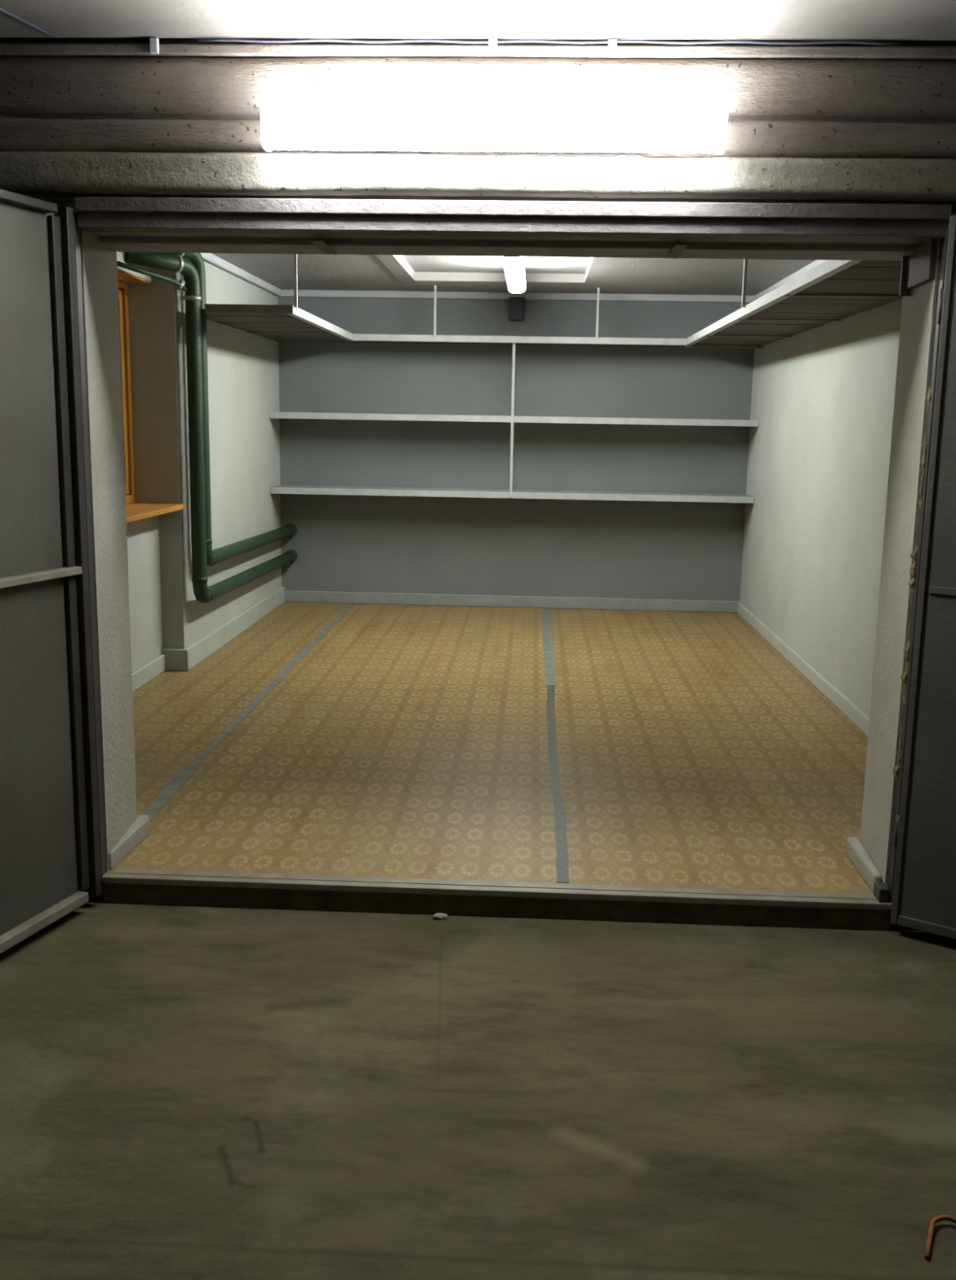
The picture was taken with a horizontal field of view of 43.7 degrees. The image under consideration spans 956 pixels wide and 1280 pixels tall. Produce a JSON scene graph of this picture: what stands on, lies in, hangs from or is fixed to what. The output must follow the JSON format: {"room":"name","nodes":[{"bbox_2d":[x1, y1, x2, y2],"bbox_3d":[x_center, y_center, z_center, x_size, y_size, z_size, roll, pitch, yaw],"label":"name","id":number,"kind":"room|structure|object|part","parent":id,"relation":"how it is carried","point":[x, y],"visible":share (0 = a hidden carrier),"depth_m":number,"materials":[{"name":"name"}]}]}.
{"room":"parking garage","nodes":[
{"label":"parking garage","id":0,"kind":"room"},
{"bbox_2d":[116,251,281,672],"bbox_3d":[-2.036,-1.070,6.926,0.600,2.653,5.590,1,10,3],"label":"wall","id":1,"kind":"structure","parent":0,"point":[166,612],"depth_m":7.15,"materials":[{"name":"paint"}]},
{"bbox_2d":[117,269,185,523],"bbox_3d":[-1.923,-1.249,6.038,0.365,1.280,1.700,1,10,3],"label":"window","id":2,"kind":"structure","parent":1,"relation":"in","point":[135,511],"depth_m":6.78,"materials":[{"name":"orange wood"}]},
{"bbox_3d":[-2.051,-1.339,6.432,0.040,1.140,0.795,1,10,3],"label":"sash","id":3,"kind":"part","parent":2,"relation":"part of","materials":[{"name":"orange wood"}]},
{"bbox_3d":[-2.070,-1.267,6.042,0.070,1.250,1.700,1,10,3],"label":"frame","id":4,"kind":"part","parent":2,"relation":"part of","materials":[{"name":"orange wood"}]},
{"bbox_3d":[-1.899,-0.633,6.147,0.295,0.030,1.696,1,10,3],"label":"sill","id":5,"kind":"part","parent":2,"relation":"part of","materials":[{"name":"orange wood"}]},
{"bbox_2d":[116,252,297,603],"bbox_3d":[-1.621,-1.338,7.917,0.273,2.050,3.488,2,10,6],"label":"pipe","id":6,"kind":"object","parent":1,"relation":"attached to","point":[203,593],"visible":0.99,"depth_m":6.91,"materials":[{"name":"green metal"}]},
{"bbox_2d":[132,586,284,692],"bbox_3d":[-1.807,0.120,7.121,0.160,0.130,5.568,1,10,3],"label":"baseboard","id":7,"kind":"structure","parent":1,"relation":"attached to","point":[172,660],"depth_m":7.50,"materials":[{"name":"paint"}]},
{"bbox_2d":[161,252,297,565],"bbox_3d":[-1.602,-1.524,8.087,0.270,1.925,3.086,2,10,6],"label":"pipe","id":8,"kind":"object","parent":1,"relation":"attached to","point":[222,553],"visible":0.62,"depth_m":7.11,"materials":[{"name":"green metal"}]},
{"bbox_2d":[200,253,281,296],"bbox_3d":[-1.630,-2.489,8.056,0.040,0.055,2.740,1,10,3],"label":"trim","id":9,"kind":"structure","parent":1,"relation":"attached to","point":[210,258],"depth_m":8.08,"materials":[{"name":"paint"}]},
{"bbox_2d":[0,898,955,1279],"bbox_3d":[-0.002,1.518,0.817,6.600,0.100,6.330,1,10,3],"label":"floor","id":10,"kind":"structure","parent":0,"point":[187,1092],"depth_m":2.85,"materials":[{"name":"concrete"}]},
{"bbox_2d":[432,912,447,919],"bbox_3d":[-0.123,0.895,3.871,0.048,0.019,0.029,1,10,3],"label":"pebble","id":11,"kind":"object","parent":10,"relation":"on","point":[439,916],"visible":1,"depth_m":3.86,"materials":[{"name":"stone"}]},
{"bbox_2d":[924,1214,955,1260],"bbox_3d":[0.947,1.187,2.379,0.172,0.019,0.105,-1,11,-8],"label":"wire","id":12,"kind":"object","parent":10,"relation":"on","point":[944,1217],"visible":1,"depth_m":2.39,"materials":[{"name":"brown metal"}]},
{"bbox_2d":[0,56,955,202],"bbox_3d":[0.191,-1.490,3.476,6.600,0.392,0.087,1,10,3],"label":"wall","id":13,"kind":"structure","parent":0,"point":[847,88],"depth_m":3.46,"materials":[{"name":"concrete"}]},
{"bbox_2d":[0,8,55,37],"bbox_3d":[-1.386,-1.635,2.832,0.070,0.009,1.296,3,11,11],"label":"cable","id":14,"kind":"structure","parent":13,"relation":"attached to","point":[2,11],"depth_m":3.33,"materials":[{"name":"grey plastic"}]},
{"bbox_2d":[260,104,728,154],"bbox_3d":[0.042,-1.447,3.388,1.303,0.118,0.113,1,10,3],"label":"lamp","id":15,"kind":"object","parent":13,"relation":"attached to","point":[283,127],"visible":1,"depth_m":3.34,"materials":[{"name":"plastic"}]},
{"bbox_2d":[0,0,955,40],"bbox_3d":[0.044,-1.211,0.301,6.600,0.125,6.300,1,10,3],"label":"ceiling","id":16,"kind":"structure","parent":0,"point":[690,20],"depth_m":3.25,"materials":[{"name":"paint"}]},
{"bbox_2d":[101,601,873,899],"bbox_3d":[0.050,0.269,7.013,4.487,0.060,6.300,1,10,3],"label":"floor","id":17,"kind":"structure","parent":0,"point":[409,741],"depth_m":5.47,"materials":[{"name":"beige tile"}]},
{"bbox_2d":[143,766,198,822],"bbox_3d":[-1.256,0.620,4.800,0.077,0.002,0.763,1,10,1],"label":"tape","id":18,"kind":"object","parent":17,"relation":"on","point":[184,773],"visible":0.87,"depth_m":4.84,"materials":[{"name":"grey plastic"}]},
{"bbox_2d":[188,603,355,767],"bbox_3d":[-1.138,0.126,7.504,0.058,0.002,4.738,1,10,3],"label":"tape","id":19,"kind":"object","parent":17,"relation":"on","point":[293,663],"visible":1,"depth_m":6.67,"materials":[{"name":"grey plastic"}]},
{"bbox_2d":[542,608,555,685],"bbox_3d":[0.492,0.001,8.335,0.081,0.002,2.905,1,10,3],"label":"tape","id":20,"kind":"object","parent":17,"relation":"on","point":[548,654],"visible":1,"depth_m":8.05,"materials":[{"name":"grey plastic"}]},
{"bbox_2d":[546,684,568,883],"bbox_3d":[0.349,0.533,5.426,0.060,0.002,3.005,1,10,3],"label":"tape","id":21,"kind":"object","parent":17,"relation":"on","point":[562,860],"visible":1,"depth_m":4.83,"materials":[{"name":"grey plastic"}]},
{"bbox_2d":[49,201,955,927],"bbox_3d":[0.183,-0.483,3.882,6.600,2.833,0.390,1,10,3],"label":"wall","id":22,"kind":"structure","parent":0,"point":[99,261],"depth_m":3.89,"materials":[{"name":"paint"}]},
{"bbox_2d":[0,188,102,953],"bbox_3d":[-1.442,-0.119,3.145,0.047,2.150,1.294,4,11,18],"label":"door","id":23,"kind":"structure","parent":22,"relation":"in","point":[50,854],"depth_m":3.57,"materials":[{"name":"grey paint"}]},
{"bbox_3d":[-1.427,-1.161,2.938,0.036,0.025,1.162,4,11,18],"label":"rail","id":24,"kind":"part","parent":23,"relation":"part of","materials":[{"name":"grey metal"}]},
{"bbox_3d":[-1.438,-0.118,3.147,0.038,0.023,1.200,4,11,18],"label":"rail","id":25,"kind":"part","parent":23,"relation":"part of","materials":[{"name":"metal"}]},
{"bbox_3d":[-1.462,0.925,3.320,0.038,0.032,1.162,4,11,18],"label":"rail","id":26,"kind":"part","parent":23,"relation":"part of","materials":[{"name":"metal"}]},
{"bbox_2d":[108,814,150,870],"bbox_3d":[-1.238,0.705,4.184,0.074,0.060,0.400,1,10,3],"label":"baseboard","id":27,"kind":"structure","parent":22,"relation":"attached to","point":[139,829],"depth_m":4.17,"materials":[{"name":"paint"}]},
{"bbox_2d":[0,43,955,59],"bbox_3d":[0.194,-1.691,3.432,6.600,0.028,0.040,1,10,3],"label":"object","id":28,"kind":"structure","parent":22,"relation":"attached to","point":[6,49],"depth_m":3.42,"materials":[{"name":"metal"}]},
{"bbox_2d":[0,37,955,210],"bbox_3d":[0.192,-1.518,3.497,6.600,0.470,0.054,1,10,3],"label":"trim","id":29,"kind":"structure","parent":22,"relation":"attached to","point":[46,197],"depth_m":3.48,"materials":[{"name":"metal"}]},
{"bbox_2d":[102,868,892,930],"bbox_3d":[0.046,0.838,3.915,2.570,0.160,0.083,1,10,3],"label":"door threshold","id":30,"kind":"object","parent":22,"relation":"attached to","point":[870,911],"depth_m":3.89,"materials":[{"name":"metal"}]},
{"bbox_2d":[72,196,952,912],"bbox_3d":[0.059,-0.261,3.910,2.640,2.164,0.468,1,10,3],"label":"trim","id":31,"kind":"structure","parent":22,"relation":"attached to","point":[927,224],"depth_m":3.54,"materials":[{"name":"metal"}]},
{"bbox_3d":[-0.488,-1.245,3.781,0.036,0.006,0.300,1,10,3],"label":"brace plate","id":32,"kind":"part","parent":31,"relation":"part of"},
{"bbox_3d":[0.621,-1.217,3.732,0.036,0.006,0.300,1,10,3],"label":"brace plate","id":33,"kind":"part","parent":31,"relation":"part of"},
{"bbox_2d":[149,37,902,56],"bbox_3d":[0.122,-1.692,3.406,2.142,0.042,0.017,1,10,3],"label":"electrical cable","id":34,"kind":"object","parent":22,"relation":"attached to","point":[153,42],"visible":1,"depth_m":3.40,"materials":[{"name":"plastic"}]},
{"bbox_2d":[844,836,881,892],"bbox_3d":[1.336,0.766,4.080,0.072,0.065,0.380,1,10,3],"label":"baseboard","id":35,"kind":"structure","parent":22,"relation":"attached to","point":[855,851],"depth_m":4.06,"materials":[{"name":"paint"}]},
{"bbox_2d":[890,214,955,938],"bbox_3d":[1.860,-0.084,3.264,1.294,2.150,0.039,8,13,34],"label":"door","id":36,"kind":"structure","parent":22,"relation":"in","point":[924,895],"depth_m":3.63,"materials":[{"name":"grey paint"}]},
{"bbox_3d":[1.836,0.956,3.459,1.208,0.032,0.038,8,13,34],"label":"rail","id":37,"kind":"part","parent":36,"relation":"part of","materials":[{"name":"grey metal"}]},
{"bbox_3d":[1.857,-0.083,3.266,1.200,0.023,0.038,8,13,34],"label":"rail","id":38,"kind":"part","parent":36,"relation":"part of","materials":[{"name":"grey metal"}]},
{"bbox_2d":[211,253,816,295],"bbox_3d":[0.001,-2.320,6.690,4.487,0.160,5.810,1,10,3],"label":"ceiling","id":39,"kind":"structure","parent":0,"point":[678,276],"depth_m":8.29,"materials":[{"name":"white paint"}]},
{"bbox_2d":[374,254,417,283],"bbox_3d":[-0.622,-2.181,6.334,0.110,0.006,4.960,1,10,3],"label":"trim","id":40,"kind":"structure","parent":39,"relation":"attached to","point":[390,261],"depth_m":7.92,"materials":[{"name":"paint"}]},
{"bbox_2d":[502,256,525,293],"bbox_3d":[0.225,-2.318,7.316,0.122,0.182,1.824,1,10,3],"label":"lamp","id":41,"kind":"object","parent":39,"relation":"attached to","point":[513,266],"visible":0.59,"depth_m":7.18,"materials":[{"name":"plastic"}]},
{"bbox_2d":[204,253,902,348],"bbox_3d":[0.158,-2.015,6.653,3.752,0.420,5.543,1,10,3],"label":"shelf","id":42,"kind":"object","parent":39,"relation":"hanging from","point":[833,291],"visible":0.88,"depth_m":7.03,"materials":[{"name":"paint"}]},
{"bbox_3d":[-1.042,-2.092,6.818,0.018,0.370,0.018,1,10,3],"label":"hanger rod","id":43,"kind":"part","parent":42,"relation":"part of","materials":[{"name":"paint"}]},
{"bbox_3d":[-0.323,-2.478,8.990,0.018,0.370,0.018,1,10,3],"label":"hanger rod","id":44,"kind":"part","parent":42,"relation":"part of","materials":[{"name":"paint"}]},
{"bbox_2d":[509,342,515,497],"bbox_3d":[0.264,-1.681,9.149,0.022,1.160,0.014,1,10,3],"label":"post","id":45,"kind":"object","parent":42,"relation":"attached to","point":[513,344],"visible":1,"depth_m":9.14,"materials":[{"name":"metal"}]},
{"bbox_3d":[0.896,-2.447,8.937,0.018,0.370,0.018,1,10,3],"label":"hanger rod","id":46,"kind":"part","parent":42,"relation":"part of","materials":[{"name":"paint"}]},
{"bbox_3d":[1.428,-1.968,6.375,0.018,0.370,0.018,1,10,3],"label":"hanger rod","id":47,"kind":"part","parent":42,"relation":"part of","materials":[{"name":"paint"}]},
{"bbox_2d":[278,296,754,600],"bbox_3d":[-0.021,-1.547,9.713,4.357,2.653,0.250,1,10,3],"label":"wall","id":48,"kind":"structure","parent":0,"point":[676,550],"depth_m":9.58,"materials":[{"name":"grey paint"}]},
{"bbox_2d":[284,590,740,613],"bbox_3d":[0.252,-0.316,9.786,3.757,0.095,0.022,1,10,3],"label":"baseboard","id":49,"kind":"structure","parent":48,"relation":"attached to","point":[291,596],"depth_m":9.77,"materials":[{"name":"grey paint"}]},
{"bbox_2d":[271,484,754,502],"bbox_3d":[0.258,-1.158,9.447,3.749,0.048,0.380,1,10,3],"label":"wall shelf","id":50,"kind":"object","parent":48,"relation":"attached to","point":[281,489],"visible":0.98,"depth_m":9.29,"materials":[{"name":"paint"}]},
{"bbox_2d":[269,412,758,426],"bbox_3d":[0.268,-1.728,9.343,3.749,0.048,0.380,1,10,3],"label":"wall shelf","id":51,"kind":"object","parent":48,"relation":"attached to","point":[272,415],"visible":0.98,"depth_m":9.15,"materials":[{"name":"paint"}]},
{"bbox_2d":[508,297,524,320],"bbox_3d":[0.305,-2.594,9.348,0.120,0.175,0.057,1,10,3],"label":"junction box","id":52,"kind":"object","parent":48,"relation":"attached to","point":[517,304],"visible":1,"depth_m":9.32,"materials":[{"name":"grey plastic"}]},
{"bbox_2d":[279,289,755,302],"bbox_3d":[0.292,-2.692,9.340,3.757,0.055,0.040,1,10,3],"label":"trim","id":53,"kind":"structure","parent":48,"relation":"attached to","point":[285,293],"depth_m":9.32,"materials":[{"name":"paint"}]},
{"bbox_2d":[739,298,902,717],"bbox_3d":[2.146,-0.986,6.865,0.250,2.653,5.840,1,10,3],"label":"wall","id":54,"kind":"structure","parent":0,"point":[823,397],"depth_m":6.95,"materials":[{"name":"paint"}]},
{"bbox_2d":[754,259,827,300],"bbox_3d":[2.020,-2.146,6.512,0.030,0.050,5.550,1,10,3],"label":"trim","id":55,"kind":"structure","parent":54,"relation":"attached to","point":[817,262],"depth_m":7.91,"materials":[{"name":"paint"}]},
{"bbox_2d":[737,602,869,736],"bbox_3d":[1.984,0.238,6.958,0.020,0.085,5.568,1,10,3],"label":"baseboard","id":56,"kind":"structure","parent":54,"relation":"attached to","point":[852,712],"depth_m":7.10,"materials":[{"name":"paint"}]}
]}

